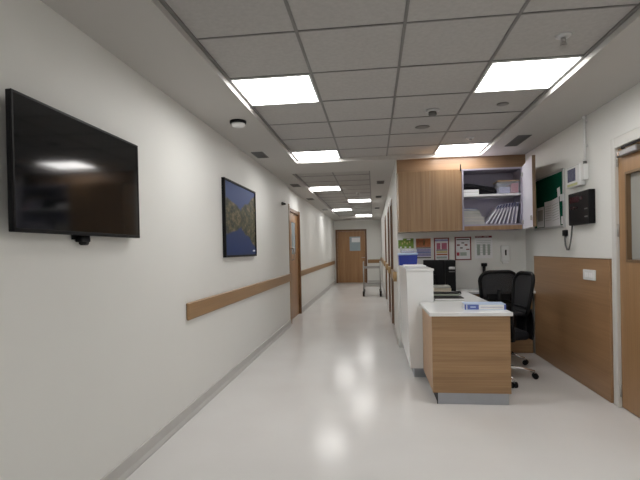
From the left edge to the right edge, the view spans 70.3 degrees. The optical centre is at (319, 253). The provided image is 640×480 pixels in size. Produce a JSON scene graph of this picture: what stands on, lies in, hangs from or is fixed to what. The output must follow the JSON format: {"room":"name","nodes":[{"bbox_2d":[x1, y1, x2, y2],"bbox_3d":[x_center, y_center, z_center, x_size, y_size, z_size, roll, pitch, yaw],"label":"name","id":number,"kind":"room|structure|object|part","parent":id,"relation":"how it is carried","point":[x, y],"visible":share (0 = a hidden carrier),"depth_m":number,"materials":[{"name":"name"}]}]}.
{"room":"hospital interior","nodes":[
{"label":"hospital interior","id":0,"kind":"room"},
{"bbox_2d":[0,0,334,479],"bbox_3d":[-0.780,-0.070,7.367,0.300,2.700,21.650,-1,0,7],"label":"wall","id":1,"kind":"structure","parent":0,"point":[99,349],"depth_m":2.69,"materials":[{"name":"paint"}]},
{"bbox_2d":[5,88,139,244],"bbox_3d":[-1.198,-0.351,2.307,0.058,0.618,1.008,-1,0,6],"label":"television","id":2,"kind":"object","parent":1,"relation":"attached to","point":[67,175],"visible":1,"depth_m":2.13,"materials":[{"name":"black plastic"}]},
{"bbox_2d":[100,281,335,479],"bbox_3d":[-0.620,1.227,7.360,0.088,0.100,21.650,-1,0,7],"label":"baseboard","id":3,"kind":"structure","parent":1,"relation":"attached to","point":[124,469],"depth_m":3.51,"materials":[{"name":"grey plastic"}]},
{"bbox_2d":[186,273,290,320],"bbox_3d":[-0.788,0.445,5.832,0.025,0.140,4.490,-1,0,7],"label":"rail","id":4,"kind":"object","parent":1,"relation":"attached to","point":[194,309],"visible":1,"depth_m":4.59,"materials":[{"name":"brown wood"}]},
{"bbox_2d":[221,177,256,257],"bbox_3d":[-0.886,-0.364,5.101,0.035,0.800,1.190,-1,0,7],"label":"framed photograph","id":5,"kind":"object","parent":1,"relation":"attached to","point":[238,201],"visible":1,"depth_m":4.96,"materials":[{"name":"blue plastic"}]},
{"bbox_2d":[288,204,301,322],"bbox_3d":[-0.541,0.191,8.824,0.202,2.150,1.505,-1,0,7],"label":"door","id":6,"kind":"structure","parent":1,"relation":"in","point":[294,216],"depth_m":9.12,"materials":[{"name":"brown wood"}]},
{"bbox_3d":[-0.537,-0.300,8.993,0.010,0.630,0.460,-1,0,7],"label":"pane","id":7,"kind":"part","parent":6,"relation":"part of","materials":[{"name":"clear glass"}]},
{"bbox_2d":[301,261,334,275],"bbox_3d":[0.098,0.386,13.830,0.025,0.120,8.564,-1,0,7],"label":"rail","id":8,"kind":"object","parent":1,"relation":"attached to","point":[312,269],"visible":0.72,"depth_m":11.90,"materials":[{"name":"brown wood"}]},
{"bbox_2d":[41,0,639,220],"bbox_3d":[1.002,-1.336,7.155,3.560,0.200,21.670,-1,0,7],"label":"ceiling","id":9,"kind":"structure","parent":0,"point":[376,68],"depth_m":2.97,"materials":[{"name":"paint"}]},
{"bbox_2d":[230,119,245,127],"bbox_3d":[-0.731,-1.153,4.054,0.150,0.056,0.150,-1,0,7],"label":"smoke detector","id":10,"kind":"object","parent":9,"relation":"attached to","point":[235,123],"visible":1,"depth_m":4.01,"materials":[{"name":"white plastic"}]},
{"bbox_2d":[251,152,268,157],"bbox_3d":[-0.724,-1.187,5.483,0.140,0.006,0.330,-1,0,7],"label":"ceiling vent","id":11,"kind":"object","parent":9,"relation":"in","point":[257,154],"visible":1,"depth_m":5.47,"materials":[{"name":"grey metal"}]},
{"bbox_2d":[231,74,319,105],"bbox_3d":[-0.319,-1.233,3.451,0.570,0.013,0.580,-1,0,7],"label":"recessed light","id":12,"kind":"object","parent":9,"relation":"in","point":[290,89],"visible":1,"depth_m":3.41,"materials":[{"name":"white plastic"}]},
{"bbox_2d":[292,150,339,159],"bbox_3d":[-0.043,-1.253,5.784,0.570,0.013,0.480,-1,0,7],"label":"recessed light","id":13,"kind":"object","parent":9,"relation":"in","point":[327,154],"visible":1,"depth_m":5.76,"materials":[{"name":"white plastic"}]},
{"bbox_2d":[310,186,340,190],"bbox_3d":[0.112,-1.276,8.938,0.566,0.013,0.580,-1,0,7],"label":"recessed light","id":14,"kind":"object","parent":9,"relation":"in","point":[327,188],"visible":1,"depth_m":8.92,"materials":[{"name":"white plastic"}]},
{"bbox_2d":[333,209,351,210],"bbox_3d":[0.675,-1.318,13.705,0.566,0.013,0.580,-1,0,7],"label":"recessed light","id":15,"kind":"object","parent":9,"relation":"in","point":[333,209],"visible":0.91,"depth_m":13.65,"materials":[{"name":"white plastic"}]},
{"bbox_2d":[348,199,370,201],"bbox_3d":[0.979,-1.309,11.252,0.566,0.013,0.580,-1,0,7],"label":"recessed light","id":16,"kind":"object","parent":9,"relation":"in","point":[354,200],"visible":0.99,"depth_m":11.22,"materials":[{"name":"white plastic"}]},
{"bbox_2d":[415,125,429,128],"bbox_3d":[1.028,-1.266,4.560,0.144,0.009,0.144,-1,0,7],"label":"smoke detector","id":17,"kind":"object","parent":9,"relation":"attached to","point":[419,126],"depth_m":4.54,"materials":[{"name":"white plastic"}]},
{"bbox_2d":[426,108,438,115],"bbox_3d":[0.994,-1.242,4.010,0.116,0.048,0.116,-1,0,7],"label":"ceiling detector","id":18,"kind":"object","parent":9,"relation":"attached to","point":[432,111],"visible":1,"depth_m":3.98,"materials":[{"name":"plastic"}]},
{"bbox_2d":[396,154,524,173],"bbox_3d":[1.814,-1.143,5.891,1.618,0.205,0.025,-1,0,7],"label":"panel","id":19,"kind":"object","parent":9,"relation":"attached to","point":[501,161],"visible":0.71,"depth_m":5.88,"materials":[{"name":"brown wood"}]},
{"bbox_2d":[434,143,488,153],"bbox_3d":[1.724,-1.289,5.575,0.570,0.013,0.480,-1,0,7],"label":"recessed light","id":20,"kind":"object","parent":9,"relation":"in","point":[476,147],"visible":1,"depth_m":5.56,"materials":[{"name":"white plastic"}]},
{"bbox_2d":[497,102,508,105],"bbox_3d":[1.562,-1.273,3.882,0.100,0.009,0.100,-1,0,7],"label":"smoke detector","id":21,"kind":"object","parent":9,"relation":"attached to","point":[501,103],"depth_m":3.87,"materials":[{"name":"white plastic"}]},
{"bbox_2d":[505,135,531,146],"bbox_3d":[2.187,-1.245,5.027,0.140,0.006,0.500,-1,0,7],"label":"ceiling vent","id":22,"kind":"object","parent":9,"relation":"in","point":[519,139],"visible":1,"depth_m":5.00,"materials":[{"name":"grey metal"}]},
{"bbox_2d":[473,56,582,92],"bbox_3d":[1.448,-1.268,3.241,0.570,0.013,0.580,-1,0,7],"label":"recessed light","id":23,"kind":"object","parent":9,"relation":"in","point":[528,74],"visible":1,"depth_m":3.20,"materials":[{"name":"white plastic"}]},
{"bbox_2d":[555,32,571,47],"bbox_3d":[1.416,-1.236,2.641,0.090,0.060,0.090,-1,0,7],"label":"sprinkler","id":24,"kind":"object","parent":9,"relation":"attached to","point":[563,36],"visible":1,"depth_m":2.63,"materials":[{"name":"metal"}]},
{"bbox_2d":[334,220,381,282],"bbox_3d":[1.516,-0.186,18.096,1.860,2.700,0.200,-1,0,7],"label":"wall","id":25,"kind":"structure","parent":0,"point":[373,227],"depth_m":17.94,"materials":[{"name":"paint"}]},
{"bbox_2d":[335,229,367,282],"bbox_3d":[1.242,0.111,17.993,1.230,2.120,0.075,-1,0,7],"label":"door","id":26,"kind":"structure","parent":25,"relation":"in","point":[350,256],"depth_m":18.01,"materials":[{"name":"brown wood"}]},
{"bbox_3d":[1.385,-0.382,17.983,0.425,0.560,0.008,-1,0,7],"label":"pane","id":27,"kind":"part","parent":26,"relation":"part of","materials":[{"name":"clear glass"}]},
{"bbox_2d":[352,238,359,241],"bbox_3d":[1.418,-0.533,17.972,0.330,0.180,0.004,-1,0,7],"label":"paper notice","id":28,"kind":"object","parent":26,"relation":"attached to","point":[353,239],"visible":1,"depth_m":17.97,"materials":[{"name":"white paper"}]},
{"bbox_2d":[368,259,379,262],"bbox_3d":[2.134,0.308,17.914,0.490,0.140,0.025,-1,0,7],"label":"rail","id":29,"kind":"object","parent":25,"relation":"attached to","point":[369,260],"visible":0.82,"depth_m":17.90,"materials":[{"name":"brown wood"}]},
{"bbox_2d":[368,280,381,282],"bbox_3d":[1.539,1.120,17.998,1.818,0.090,0.012,-1,0,7],"label":"baseboard","id":30,"kind":"structure","parent":25,"relation":"attached to","point":[369,281],"depth_m":17.92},
{"bbox_2d":[126,283,639,479],"bbox_3d":[1.082,1.292,7.209,4.200,0.100,22.150,-1,0,7],"label":"floor","id":31,"kind":"structure","parent":0,"point":[336,396],"depth_m":3.39,"materials":[{"name":"tile"}]},
{"bbox_2d":[363,261,381,295],"bbox_3d":[1.484,0.711,12.962,0.538,0.974,0.750,-1,0,7],"label":"trolley","id":32,"kind":"object","parent":31,"relation":"on","point":[379,266],"visible":1,"depth_m":12.68,"materials":[{"name":"grey metal"}]},
{"bbox_2d":[364,283,379,286],"bbox_3d":[1.490,0.905,12.973,0.442,0.045,0.628,-1,0,7],"label":"shelf","id":33,"kind":"object","parent":32,"relation":"attached to","point":[369,284],"depth_m":12.69,"materials":[{"name":"metal"}]},
{"bbox_2d":[364,266,379,268],"bbox_3d":[1.479,0.395,12.970,0.442,0.045,0.628,-1,0,7],"label":"shelf","id":34,"kind":"object","parent":32,"relation":"attached to","point":[365,267],"depth_m":12.68,"materials":[{"name":"metal"}]},
{"bbox_2d":[398,265,433,376],"bbox_3d":[1.098,0.702,5.277,0.274,1.105,1.471,-1,0,7],"label":"reception counter","id":35,"kind":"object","parent":31,"relation":"on","point":[415,283],"depth_m":4.57,"materials":[{"name":"white laminate"}]},
{"bbox_2d":[397,253,417,264],"bbox_3d":[1.104,0.070,5.726,0.238,0.150,0.240,-1,0,7],"label":"box","id":36,"kind":"object","parent":35,"relation":"on","point":[403,258],"visible":0.97,"depth_m":5.61,"materials":[{"name":"blue plastic"}]},
{"bbox_3d":[1.103,0.008,5.725,0.238,0.025,0.240,-1,0,7],"label":"lid","id":37,"kind":"part","parent":36,"relation":"part of","materials":[{"name":"white plastic"}]},
{"bbox_2d":[403,264,425,266],"bbox_3d":[1.089,0.142,5.260,0.230,0.014,0.400,-1,0,7],"label":"paper stack","id":38,"kind":"object","parent":35,"relation":"on","point":[410,265],"visible":0.98,"depth_m":5.08,"materials":[{"name":"white paper"}]},
{"bbox_2d":[420,289,512,404],"bbox_3d":[1.380,0.865,4.855,0.673,0.772,2.242,-1,0,7],"label":"desk","id":39,"kind":"object","parent":31,"relation":"on","point":[467,353],"visible":0.91,"depth_m":3.77,"materials":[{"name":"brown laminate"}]},
{"bbox_3d":[0.994,0.842,4.177,0.018,0.642,0.724,-1,0,7],"label":"panel","id":40,"kind":"part","parent":39,"relation":"part of","materials":[{"name":"brown wood"}]},
{"bbox_2d":[423,260,445,284],"bbox_3d":[1.378,0.277,5.490,0.270,0.395,0.140,-1,0,35],"label":"computer monitor","id":41,"kind":"object","parent":39,"relation":"on","point":[438,266],"visible":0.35,"depth_m":5.45,"materials":[{"name":"black plastic"}]},
{"bbox_2d":[434,298,463,300],"bbox_3d":[1.328,0.468,4.710,0.294,0.023,0.226,-1,0,7],"label":"folder","id":42,"kind":"object","parent":39,"relation":"on","point":[440,299],"visible":0.67,"depth_m":4.60,"materials":[{"name":"white paper"}]},
{"bbox_2d":[434,296,462,298],"bbox_3d":[1.328,0.453,4.711,0.296,0.005,0.228,-1,0,7],"label":"clipboard","id":43,"kind":"object","parent":42,"relation":"on","point":[435,297],"visible":0.76,"depth_m":4.67,"materials":[{"name":"black plastic"}]},
{"bbox_2d":[445,260,455,290],"bbox_3d":[1.615,0.275,5.781,0.175,0.385,0.304,-1,0,7],"label":"computer tower","id":44,"kind":"object","parent":39,"relation":"on","point":[450,265],"visible":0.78,"depth_m":5.63,"materials":[{"name":"black plastic"}]},
{"bbox_3d":[1.254,0.840,3.771,0.630,0.642,0.020,-1,0,7],"label":"panel","id":45,"kind":"part","parent":39,"relation":"part of","materials":[{"name":"brown wood"}]},
{"bbox_2d":[462,302,505,309],"bbox_3d":[1.426,0.458,3.968,0.337,0.050,0.182,-1,0,10],"label":"ring binder","id":46,"kind":"object","parent":39,"relation":"on","point":[466,305],"visible":1,"depth_m":3.89,"materials":[{"name":"blue plastic"}]},
{"bbox_3d":[1.367,0.473,4.998,0.301,0.009,0.221,-1,0,7],"label":"document tray","id":47,"kind":"object","parent":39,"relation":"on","visible":0},
{"bbox_2d":[434,294,458,295],"bbox_3d":[1.367,0.452,4.998,0.300,0.031,0.220,-1,0,12],"label":"paper stack","id":48,"kind":"object","parent":47,"relation":"on","point":[434,294],"visible":0.32,"depth_m":4.89,"materials":[{"name":"white paper"}]},
{"bbox_2d":[433,291,458,293],"bbox_3d":[1.366,0.433,4.998,0.300,0.005,0.220,-1,0,11],"label":"clipboard","id":49,"kind":"object","parent":48,"relation":"on","point":[453,292],"visible":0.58,"depth_m":4.96,"materials":[{"name":"black plastic"}]},
{"bbox_3d":[1.380,0.466,5.279,0.247,0.019,0.209,-1,0,7],"label":"document tray","id":50,"kind":"object","parent":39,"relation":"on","visible":0},
{"bbox_2d":[433,288,450,291],"bbox_3d":[1.379,0.425,5.278,0.240,0.059,0.200,-1,0,1],"label":"paper stack","id":51,"kind":"object","parent":50,"relation":"on","point":[434,289],"visible":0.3,"depth_m":5.18,"materials":[{"name":"beige paper"}]},
{"bbox_2d":[433,285,450,287],"bbox_3d":[1.378,0.385,5.278,0.241,0.021,0.202,-1,0,7],"label":"paper stack","id":52,"kind":"object","parent":51,"relation":"on","point":[434,286],"visible":0.58,"depth_m":5.18,"materials":[{"name":"white paper"}]},
{"bbox_2d":[462,289,535,352],"bbox_3d":[2.231,0.841,5.683,0.820,0.770,0.397,-1,0,7],"label":"desk","id":53,"kind":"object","parent":31,"relation":"on","point":[519,346],"depth_m":5.58,"materials":[{"name":"white laminate"}]},
{"bbox_2d":[481,263,486,271],"bbox_3d":[2.098,0.290,5.796,0.120,0.335,0.120,-1,0,7],"label":"stand","id":54,"kind":"object","parent":53,"relation":"on","point":[484,265],"visible":0.46,"depth_m":5.78,"materials":[{"name":"black plastic"}]},
{"bbox_2d":[478,270,528,364],"bbox_3d":[1.943,0.707,5.228,0.738,1.058,0.763,-1,0,5],"label":"office chair","id":55,"kind":"object","parent":31,"relation":"on","point":[494,285],"visible":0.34,"depth_m":4.92,"materials":[{"name":"black fabric"}]},
{"bbox_3d":[1.938,0.403,4.939,0.427,0.447,0.106,-1,0,5],"label":"frame","id":56,"kind":"part","parent":55,"relation":"part of","materials":[{"name":"black plastic"}]},
{"bbox_2d":[510,271,538,387],"bbox_3d":[1.764,0.715,4.537,0.763,1.058,0.738,-1,0,-1],"label":"office chair","id":57,"kind":"object","parent":31,"relation":"on","point":[523,284],"visible":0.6,"depth_m":4.50,"materials":[{"name":"black fabric"}]},
{"bbox_3d":[1.760,0.797,4.562,0.480,0.094,0.490,-1,0,-1],"label":"seat","id":58,"kind":"part","parent":57,"relation":"part of","materials":[{"name":"black fabric"}]},
{"bbox_3d":[2.043,0.403,4.566,0.106,0.447,0.427,-1,0,-1],"label":"frame","id":59,"kind":"part","parent":57,"relation":"part of","materials":[{"name":"black plastic"}]},
{"bbox_2d":[381,165,397,334],"bbox_3d":[1.833,-0.154,12.017,0.200,2.700,11.800,-1,0,7],"label":"wall","id":60,"kind":"structure","parent":0,"point":[391,193],"depth_m":7.52,"materials":[{"name":"paint"}]},
{"bbox_2d":[385,215,387,298],"bbox_3d":[1.729,0.137,11.478,0.132,2.130,0.880,-1,0,7],"label":"door","id":61,"kind":"structure","parent":60,"relation":"in","point":[385,215],"depth_m":11.85,"materials":[{"name":"brown wood"}]},
{"bbox_2d":[387,207,390,315],"bbox_3d":[1.453,0.157,9.144,0.132,2.130,0.780,-1,0,7],"label":"door","id":62,"kind":"structure","parent":60,"relation":"in","point":[388,207],"depth_m":9.46,"materials":[{"name":"brown wood"}]},
{"bbox_2d":[382,281,398,344],"bbox_3d":[1.756,1.153,12.038,0.012,0.090,11.800,-1,0,7],"label":"baseboard","id":63,"kind":"structure","parent":60,"relation":"attached to","point":[396,335],"depth_m":7.12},
{"bbox_2d":[390,198,394,324],"bbox_3d":[1.280,0.170,7.680,0.132,2.130,0.730,-1,0,7],"label":"door","id":64,"kind":"structure","parent":60,"relation":"in","point":[391,222],"depth_m":7.97,"materials":[{"name":"brown wood"}]},
{"bbox_2d":[391,269,396,281],"bbox_3d":[1.096,0.320,6.746,0.060,0.130,0.950,-1,0,7],"label":"handrail","id":65,"kind":"object","parent":60,"relation":"attached to","point":[393,272],"visible":0.92,"depth_m":6.29,"materials":[{"name":"brown wood"}]},
{"bbox_2d":[395,161,525,347],"bbox_3d":[1.841,-0.116,5.999,1.630,2.700,0.150,-1,0,7],"label":"wall","id":66,"kind":"structure","parent":0,"point":[468,272],"depth_m":5.91,"materials":[{"name":"paint"}]},
{"bbox_2d":[398,238,413,248],"bbox_3d":[1.137,-0.132,6.005,0.200,0.130,0.005,-1,0,7],"label":"poster","id":67,"kind":"object","parent":66,"relation":"attached to","point":[409,242],"visible":1,"depth_m":6.00,"materials":[{"name":"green paper"}]},
{"bbox_2d":[416,238,430,257],"bbox_3d":[1.362,-0.066,5.979,0.190,0.260,0.005,-1,0,7],"label":"poster","id":68,"kind":"object","parent":66,"relation":"attached to","point":[423,246],"visible":0.89,"depth_m":5.97,"materials":[{"name":"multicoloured paper"}]},
{"bbox_2d":[397,164,462,232],"bbox_3d":[1.387,-0.683,5.801,0.773,0.815,0.342,-1,0,7],"label":"upper cabinet","id":69,"kind":"object","parent":66,"relation":"attached to","point":[427,201],"visible":1,"depth_m":5.64,"materials":[{"name":"brown wood"}]},
{"bbox_3d":[1.178,-0.648,5.675,0.386,0.755,0.018,-1,0,7],"label":"door","id":70,"kind":"part","parent":69,"relation":"part of","materials":[{"name":"brown wood"}]},
{"bbox_3d":[1.561,-0.656,5.629,0.384,0.755,0.018,-1,0,7],"label":"door","id":71,"kind":"part","parent":69,"relation":"part of","materials":[{"name":"brown wood"}]},
{"bbox_2d":[434,238,448,259],"bbox_3d":[1.593,-0.053,5.949,0.193,0.303,0.010,-1,0,7],"label":"poster","id":72,"kind":"object","parent":66,"relation":"attached to","point":[441,245],"visible":0.94,"depth_m":5.95,"materials":[{"name":"white paper"}]},
{"bbox_2d":[454,237,470,259],"bbox_3d":[1.863,-0.064,5.917,0.208,0.303,0.010,-1,0,7],"label":"poster","id":73,"kind":"object","parent":66,"relation":"attached to","point":[462,244],"visible":1,"depth_m":5.92,"materials":[{"name":"white paper"}]},
{"bbox_2d":[475,236,492,257],"bbox_3d":[2.121,-0.081,5.889,0.220,0.290,0.005,-1,0,7],"label":"poster","id":74,"kind":"object","parent":66,"relation":"attached to","point":[483,244],"visible":1,"depth_m":5.89,"materials":[{"name":"white paper"}]},
{"bbox_2d":[458,155,536,231],"bbox_3d":[2.101,-0.665,5.361,0.744,0.755,1.048,-1,0,7],"label":"upper cabinet","id":75,"kind":"object","parent":66,"relation":"attached to","point":[526,196],"visible":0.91,"depth_m":5.59,"materials":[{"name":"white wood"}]},
{"bbox_2d":[464,189,478,194],"bbox_3d":[1.890,-0.761,5.751,0.190,0.066,0.221,-1,0,7],"label":"carton","id":76,"kind":"object","parent":75,"relation":"on","point":[475,191],"visible":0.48,"depth_m":5.64,"materials":[{"name":"white cardboard"}]},
{"bbox_2d":[464,221,484,224],"bbox_3d":[1.933,-0.380,5.750,0.260,0.044,0.220,-1,0,7],"label":"folder","id":77,"kind":"object","parent":75,"relation":"in","point":[465,222],"visible":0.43,"depth_m":5.64,"materials":[{"name":"beige paper"}]},
{"bbox_2d":[464,217,484,220],"bbox_3d":[1.928,-0.427,5.750,0.250,0.050,0.220,-1,0,7],"label":"folder","id":78,"kind":"object","parent":77,"relation":"on","point":[465,218],"visible":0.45,"depth_m":5.64,"materials":[{"name":"beige paper"}]},
{"bbox_2d":[464,214,481,216],"bbox_3d":[1.912,-0.471,5.751,0.220,0.040,0.220,-1,0,7],"label":"folder","id":79,"kind":"object","parent":78,"relation":"on","point":[465,215],"visible":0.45,"depth_m":5.64,"materials":[{"name":"white paper"}]},
{"bbox_2d":[464,210,479,213],"bbox_3d":[1.901,-0.514,5.752,0.200,0.044,0.220,-1,0,7],"label":"folder","id":80,"kind":"object","parent":79,"relation":"on","point":[466,211],"visible":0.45,"depth_m":5.64,"materials":[{"name":"white paper"}]},
{"bbox_2d":[464,184,496,193],"bbox_3d":[1.995,-0.803,5.741,0.407,0.142,0.235,-1,0,7],"label":"bag","id":81,"kind":"object","parent":75,"relation":"on","point":[482,189],"visible":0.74,"depth_m":5.63,"materials":[{"name":"black fabric"}]},
{"bbox_2d":[485,206,498,223],"bbox_3d":[2.144,-0.475,5.720,0.162,0.228,0.248,-1,0,7],"label":"file","id":82,"kind":"object","parent":75,"relation":"in","point":[494,209],"visible":0.84,"depth_m":5.65,"materials":[{"name":"white paper"}]},
{"bbox_2d":[464,193,520,198],"bbox_3d":[2.130,-0.720,5.727,0.680,0.025,0.287,-1,0,7],"label":"shelf","id":83,"kind":"object","parent":75,"relation":"attached to","point":[506,195],"depth_m":5.63,"materials":[{"name":"white laminate"}]},
{"bbox_3d":[2.120,-0.314,5.567,0.682,0.050,0.020,-1,0,7],"label":"rail","id":84,"kind":"part","parent":75,"relation":"part of","materials":[{"name":"brown wood"}]},
{"bbox_2d":[488,205,501,223],"bbox_3d":[2.185,-0.480,5.715,0.148,0.236,0.248,-1,0,7],"label":"file","id":85,"kind":"object","parent":75,"relation":"in","point":[500,206],"visible":0.61,"depth_m":5.60,"materials":[{"name":"white paper"}]},
{"bbox_2d":[492,204,504,223],"bbox_3d":[2.225,-0.485,5.710,0.133,0.243,0.248,-1,0,7],"label":"file","id":86,"kind":"object","parent":75,"relation":"in","point":[503,205],"visible":0.61,"depth_m":5.60,"materials":[{"name":"white paper"}]},
{"bbox_2d":[496,204,507,223],"bbox_3d":[2.266,-0.489,5.705,0.118,0.249,0.248,-1,0,7],"label":"file","id":87,"kind":"object","parent":75,"relation":"in","point":[505,206],"visible":0.59,"depth_m":5.59,"materials":[{"name":"white paper"}]},
{"bbox_2d":[500,203,510,223],"bbox_3d":[2.306,-0.492,5.700,0.101,0.254,0.248,-1,0,7],"label":"file","id":88,"kind":"object","parent":75,"relation":"in","point":[508,205],"visible":0.59,"depth_m":5.59,"materials":[{"name":"white paper"}]},
{"bbox_2d":[493,180,519,183],"bbox_3d":[2.329,-0.819,5.684,0.262,0.164,0.242,-1,0,7],"label":"storage box","id":89,"kind":"object","parent":75,"relation":"on","point":[498,181],"visible":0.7,"depth_m":5.61,"materials":[{"name":"beige cardboard"}]},
{"bbox_2d":[496,187,509,193],"bbox_3d":[2.289,-0.781,5.684,0.120,0.079,0.200,-1,0,7],"label":"packet","id":90,"kind":"object","parent":89,"relation":"in","point":[501,190],"visible":0.7,"depth_m":5.59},
{"bbox_2d":[506,183,518,192],"bbox_3d":[2.402,-0.804,5.669,0.088,0.119,0.202,-1,0,7],"label":"packet","id":91,"kind":"object","parent":89,"relation":"in","point":[514,188],"visible":0.7,"depth_m":5.57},
{"bbox_2d":[504,203,512,223],"bbox_3d":[2.346,-0.495,5.696,0.085,0.258,0.248,-1,0,7],"label":"file","id":92,"kind":"object","parent":75,"relation":"in","point":[511,204],"visible":0.59,"depth_m":5.58,"materials":[{"name":"white paper"}]},
{"bbox_2d":[508,202,515,223],"bbox_3d":[2.386,-0.497,5.691,0.068,0.261,0.248,-1,0,7],"label":"file","id":93,"kind":"object","parent":75,"relation":"in","point":[514,203],"visible":0.57,"depth_m":5.58,"materials":[{"name":"white paper"}]},
{"bbox_2d":[512,202,518,223],"bbox_3d":[2.426,-0.498,5.686,0.051,0.262,0.248,-1,0,7],"label":"file","id":94,"kind":"object","parent":75,"relation":"in","point":[517,203],"visible":0.59,"depth_m":5.57,"materials":[{"name":"white paper"}]},
{"bbox_3d":[2.374,-0.670,5.162,0.034,0.755,0.722,-1,0,16],"label":"door","id":95,"kind":"part","parent":75,"relation":"part of","materials":[{"name":"white wood"}]},
{"bbox_2d":[500,245,509,263],"bbox_3d":[2.369,0.014,5.816,0.095,0.230,0.092,-1,0,7],"label":"soap dispenser","id":96,"kind":"object","parent":66,"relation":"attached to","point":[504,250],"visible":1,"depth_m":5.78,"materials":[{"name":"white plastic"}]},
{"bbox_2d":[525,83,639,403],"bbox_3d":[2.180,-0.092,1.076,0.200,2.700,9.850,-1,0,7],"label":"wall","id":97,"kind":"structure","parent":0,"point":[620,115],"depth_m":4.07,"materials":[{"name":"paint"}]},
{"bbox_2d":[534,168,565,230],"bbox_3d":[2.529,-0.570,5.038,0.020,0.600,0.870,-1,0,7],"label":"notice board","id":98,"kind":"object","parent":97,"relation":"attached to","point":[546,186],"visible":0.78,"depth_m":4.93,"materials":[{"name":"fabric"}]},
{"bbox_2d":[537,207,543,227],"bbox_3d":[2.555,-0.417,5.263,0.002,0.230,0.220,-1,0,7],"label":"paper","id":99,"kind":"object","parent":98,"relation":"attached to","point":[540,211],"visible":1,"depth_m":5.26,"materials":[{"name":"white paper"}]},
{"bbox_2d":[544,201,551,226],"bbox_3d":[2.527,-0.432,5.024,0.002,0.285,0.220,-1,0,7],"label":"paper","id":100,"kind":"object","parent":98,"relation":"attached to","point":[547,205],"visible":1,"depth_m":5.02,"materials":[{"name":"white paper"}]},
{"bbox_2d":[551,197,559,225],"bbox_3d":[2.501,-0.430,4.821,0.002,0.325,0.241,-1,0,7],"label":"paper","id":101,"kind":"object","parent":98,"relation":"attached to","point":[555,210],"visible":1,"depth_m":4.82,"materials":[{"name":"white paper"}]},
{"bbox_2d":[534,256,613,402],"bbox_3d":[2.501,0.630,4.611,0.024,1.187,1.765,-1,0,7],"label":"wall panel","id":102,"kind":"object","parent":97,"relation":"attached to","point":[574,314],"visible":1,"depth_m":4.34,"materials":[{"name":"brown wood"}]},
{"bbox_2d":[583,269,595,280],"bbox_3d":[2.406,0.192,4.043,0.015,0.092,0.230,-1,0,7],"label":"switch plate","id":103,"kind":"object","parent":102,"relation":"attached to","point":[587,274],"visible":1,"depth_m":4.04,"materials":[{"name":"white plastic"}]},
{"bbox_2d":[566,161,588,188],"bbox_3d":[2.417,-0.734,4.269,0.056,0.208,0.350,-1,0,7],"label":"thermostat box","id":104,"kind":"object","parent":97,"relation":"attached to","point":[577,175],"visible":1,"depth_m":4.20,"materials":[{"name":"white plastic"}]},
{"bbox_2d":[568,189,595,225],"bbox_3d":[2.413,-0.418,4.197,0.060,0.303,0.430,-1,0,7],"label":"panel","id":105,"kind":"object","parent":97,"relation":"attached to","point":[581,204],"visible":1,"depth_m":4.12,"materials":[{"name":"black plastic"}]},
{"bbox_2d":[562,226,572,249],"bbox_3d":[2.463,-0.151,4.494,0.040,0.241,0.223,-1,0,7],"label":"cable","id":106,"kind":"object","parent":105,"relation":"attached to","point":[564,232],"visible":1,"depth_m":4.55,"materials":[{"name":"black plastic"}]},
{"bbox_2d":[582,116,587,160],"bbox_3d":[2.403,-1.041,4.122,0.036,0.409,0.040,-1,0,7],"label":"cable conduit","id":107,"kind":"object","parent":97,"relation":"attached to","point":[585,121],"visible":1,"depth_m":4.11,"materials":[{"name":"white plastic"}]},
{"bbox_2d":[610,126,639,417],"bbox_3d":[2.368,0.161,3.150,0.146,2.160,1.090,-1,0,7],"label":"door","id":108,"kind":"structure","parent":97,"relation":"in","point":[625,148],"depth_m":3.54,"materials":[{"name":"brown wood"}]},
{"bbox_3d":[2.323,-0.816,3.366,0.028,0.022,0.314,-1,0,7],"label":"closer arm","id":109,"kind":"part","parent":108,"relation":"part of","materials":[{"name":"black plastic"}]},
{"bbox_3d":[2.389,-0.281,3.335,0.006,0.660,0.350,-1,0,7],"label":"pane","id":110,"kind":"part","parent":108,"relation":"part of","materials":[{"name":"clear glass"}]}
]}

